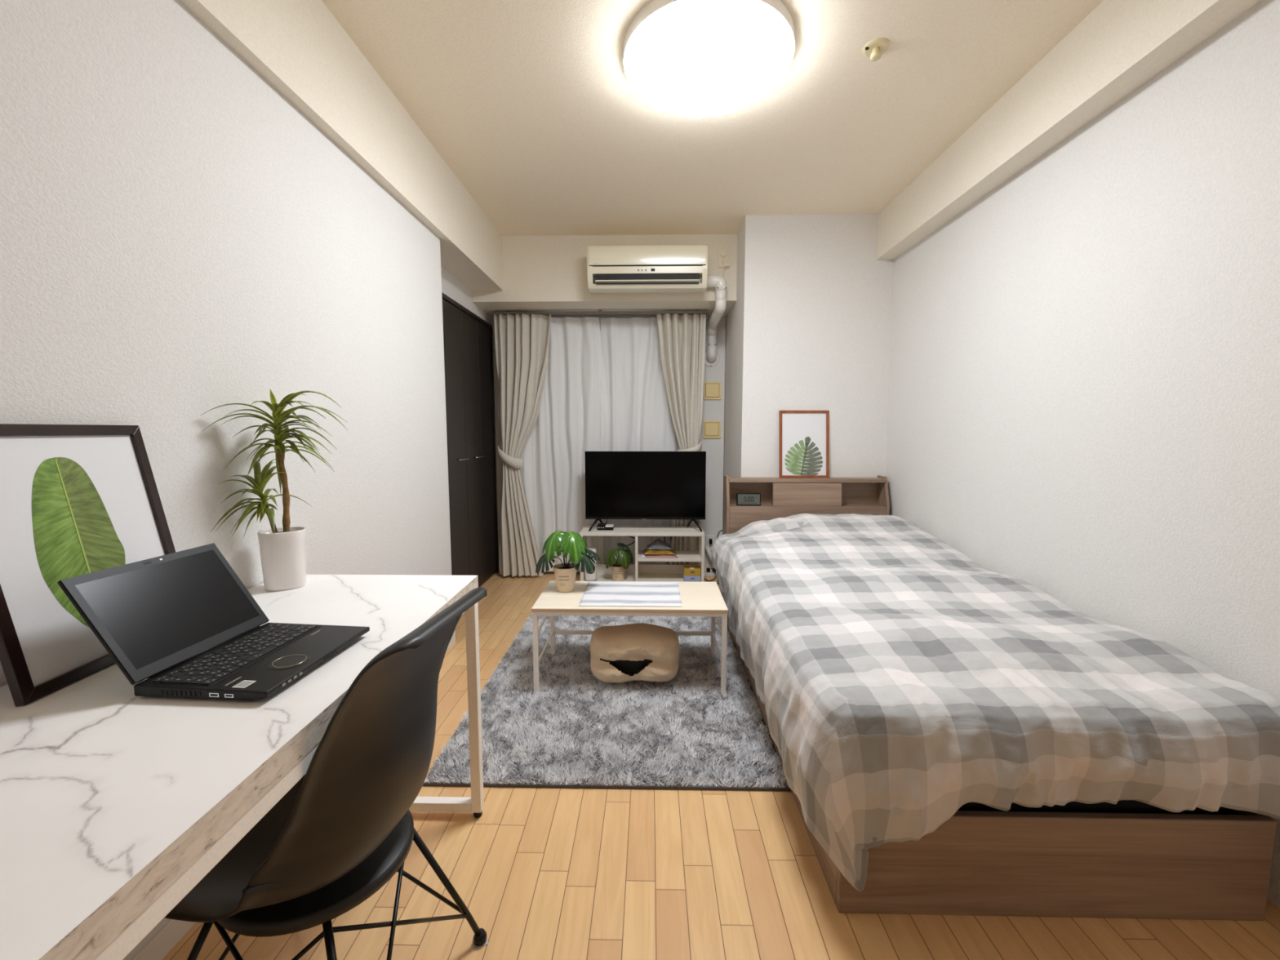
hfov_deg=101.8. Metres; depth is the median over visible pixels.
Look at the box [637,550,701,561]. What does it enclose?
shelf
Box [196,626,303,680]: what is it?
keyboard
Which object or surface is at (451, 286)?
wall
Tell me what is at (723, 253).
socket
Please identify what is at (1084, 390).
wall
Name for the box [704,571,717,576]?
power strip
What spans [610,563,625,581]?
pot
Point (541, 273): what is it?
beam
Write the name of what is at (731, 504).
shelf
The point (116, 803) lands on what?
desk
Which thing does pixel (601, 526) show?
box
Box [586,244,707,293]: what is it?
air conditioner
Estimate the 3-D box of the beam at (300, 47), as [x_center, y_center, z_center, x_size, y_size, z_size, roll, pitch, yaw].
[-1.070,-1.194,0.888,0.210,0.350,5.150,0,5,1]
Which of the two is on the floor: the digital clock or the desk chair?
the desk chair
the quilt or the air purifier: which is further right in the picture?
the quilt
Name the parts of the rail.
rail, rail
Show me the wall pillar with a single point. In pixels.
(808, 325)
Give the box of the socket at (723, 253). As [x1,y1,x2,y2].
[720,250,726,257]
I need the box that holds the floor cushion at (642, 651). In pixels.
[590,622,679,683]
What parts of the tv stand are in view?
panel, panel, panel, panel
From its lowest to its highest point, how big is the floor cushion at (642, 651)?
0.223 m
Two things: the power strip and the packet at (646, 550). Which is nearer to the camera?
the packet at (646, 550)
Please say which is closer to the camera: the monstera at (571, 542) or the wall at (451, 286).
the monstera at (571, 542)
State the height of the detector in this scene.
0.034 m
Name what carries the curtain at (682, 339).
hanging from the rail
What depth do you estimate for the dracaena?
1.29 m
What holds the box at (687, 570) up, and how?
on the box at (686, 578)
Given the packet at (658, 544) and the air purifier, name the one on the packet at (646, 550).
the packet at (658, 544)
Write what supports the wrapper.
on the tv stand
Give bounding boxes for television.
[584,451,706,531]
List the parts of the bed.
headboard, panel, drawer, headboard, sliding door, headboard, headboard, panel, headboard, foot panel, panel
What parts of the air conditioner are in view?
panel, casing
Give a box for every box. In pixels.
[597,519,613,530]
[683,565,701,575]
[683,573,700,582]
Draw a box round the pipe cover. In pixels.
[704,275,726,367]
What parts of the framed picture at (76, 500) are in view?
frame rail, frame rail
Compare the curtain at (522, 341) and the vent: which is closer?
the vent
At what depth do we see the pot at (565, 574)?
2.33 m
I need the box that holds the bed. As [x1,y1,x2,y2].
[721,475,1276,920]
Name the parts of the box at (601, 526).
casing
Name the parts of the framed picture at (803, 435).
frame rail, frame rail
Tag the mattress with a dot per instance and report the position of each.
(1122, 806)
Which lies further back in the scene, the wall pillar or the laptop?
the wall pillar
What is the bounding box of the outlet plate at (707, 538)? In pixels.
[704,535,715,550]
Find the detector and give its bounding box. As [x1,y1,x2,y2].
[862,37,890,61]
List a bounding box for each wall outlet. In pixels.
[704,535,715,560]
[718,248,728,267]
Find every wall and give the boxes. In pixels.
[0,0,451,959]
[440,266,498,549]
[884,0,1279,908]
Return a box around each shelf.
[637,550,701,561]
[729,503,884,506]
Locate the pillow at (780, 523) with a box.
[767,517,804,530]
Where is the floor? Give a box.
[162,570,1279,959]
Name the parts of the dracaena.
crown stem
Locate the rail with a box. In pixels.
[493,309,706,317]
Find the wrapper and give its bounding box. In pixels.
[640,554,645,558]
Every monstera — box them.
[535,530,602,592]
[604,542,633,581]
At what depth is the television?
3.66 m
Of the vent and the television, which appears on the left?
the vent
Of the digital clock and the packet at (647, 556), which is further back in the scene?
the packet at (647, 556)
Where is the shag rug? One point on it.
(580, 730)
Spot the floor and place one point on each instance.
(547, 873)
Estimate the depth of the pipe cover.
3.51 m
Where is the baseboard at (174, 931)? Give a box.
[131,630,456,959]
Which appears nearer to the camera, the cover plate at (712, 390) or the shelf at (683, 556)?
the shelf at (683, 556)
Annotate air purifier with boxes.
[585,547,596,581]
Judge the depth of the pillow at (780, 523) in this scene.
2.83 m
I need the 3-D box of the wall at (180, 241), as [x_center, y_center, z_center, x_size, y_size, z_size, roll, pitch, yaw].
[-1.165,-0.139,0.515,0.300,2.380,4.205,0,5,1]
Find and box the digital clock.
[736,493,760,505]
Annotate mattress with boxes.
[958,800,1231,813]
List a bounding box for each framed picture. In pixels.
[0,423,175,706]
[778,410,829,478]
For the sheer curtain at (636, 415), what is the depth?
3.87 m
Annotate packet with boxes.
[643,547,675,555]
[644,551,678,558]
[647,537,671,549]
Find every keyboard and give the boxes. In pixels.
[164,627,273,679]
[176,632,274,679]
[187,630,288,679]
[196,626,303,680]
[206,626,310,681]
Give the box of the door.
[441,292,498,586]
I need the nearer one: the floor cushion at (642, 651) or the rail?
the floor cushion at (642, 651)
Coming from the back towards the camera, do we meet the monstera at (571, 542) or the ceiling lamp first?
the monstera at (571, 542)
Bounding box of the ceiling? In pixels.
[321,0,1103,235]
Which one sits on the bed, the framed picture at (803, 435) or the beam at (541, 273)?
the framed picture at (803, 435)
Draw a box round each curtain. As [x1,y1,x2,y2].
[493,313,551,576]
[521,316,603,572]
[600,316,679,564]
[657,313,706,564]
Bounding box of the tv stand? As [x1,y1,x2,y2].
[579,525,704,582]
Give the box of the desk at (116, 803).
[0,574,484,959]
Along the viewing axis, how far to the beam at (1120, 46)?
1.75 m
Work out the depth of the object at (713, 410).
3.99 m
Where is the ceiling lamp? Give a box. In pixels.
[623,0,795,117]
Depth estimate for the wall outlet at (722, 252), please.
3.41 m
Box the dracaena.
[200,389,347,591]
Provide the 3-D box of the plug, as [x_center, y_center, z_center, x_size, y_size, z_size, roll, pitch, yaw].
[0.564,-1.364,3.400,0.040,0.095,0.029,0,5,1]
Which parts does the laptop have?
display lid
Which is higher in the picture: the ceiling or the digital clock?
the ceiling
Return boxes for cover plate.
[702,421,720,438]
[703,382,721,399]
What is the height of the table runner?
0.002 m
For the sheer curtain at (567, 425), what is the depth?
3.88 m
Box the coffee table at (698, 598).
[531,581,728,694]
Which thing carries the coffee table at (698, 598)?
on the shag rug
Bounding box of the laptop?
[57,542,369,700]
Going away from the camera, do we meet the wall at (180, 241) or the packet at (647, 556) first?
the wall at (180, 241)
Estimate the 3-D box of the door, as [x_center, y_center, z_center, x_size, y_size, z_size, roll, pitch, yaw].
[-1.165,-0.156,3.315,0.126,1.885,1.369,0,5,1]
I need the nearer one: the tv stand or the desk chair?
the desk chair
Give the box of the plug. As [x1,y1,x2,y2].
[723,263,729,277]
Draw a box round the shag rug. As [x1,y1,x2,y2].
[422,612,790,791]
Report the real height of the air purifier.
0.222 m
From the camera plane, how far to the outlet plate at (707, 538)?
4.04 m
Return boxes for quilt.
[711,513,1279,891]
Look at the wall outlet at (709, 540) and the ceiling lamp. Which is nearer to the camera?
the ceiling lamp
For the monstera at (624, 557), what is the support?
on the tv stand
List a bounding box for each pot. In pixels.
[257,525,306,591]
[552,563,576,592]
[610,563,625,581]
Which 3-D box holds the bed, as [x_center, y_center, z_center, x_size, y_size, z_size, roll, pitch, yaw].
[0.973,0.481,2.210,0.993,0.824,2.149,0,5,1]
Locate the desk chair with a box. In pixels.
[164,586,488,959]
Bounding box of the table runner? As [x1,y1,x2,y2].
[578,581,682,606]
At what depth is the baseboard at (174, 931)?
1.09 m
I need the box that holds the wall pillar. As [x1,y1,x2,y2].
[722,213,894,534]
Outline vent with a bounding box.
[160,689,200,696]

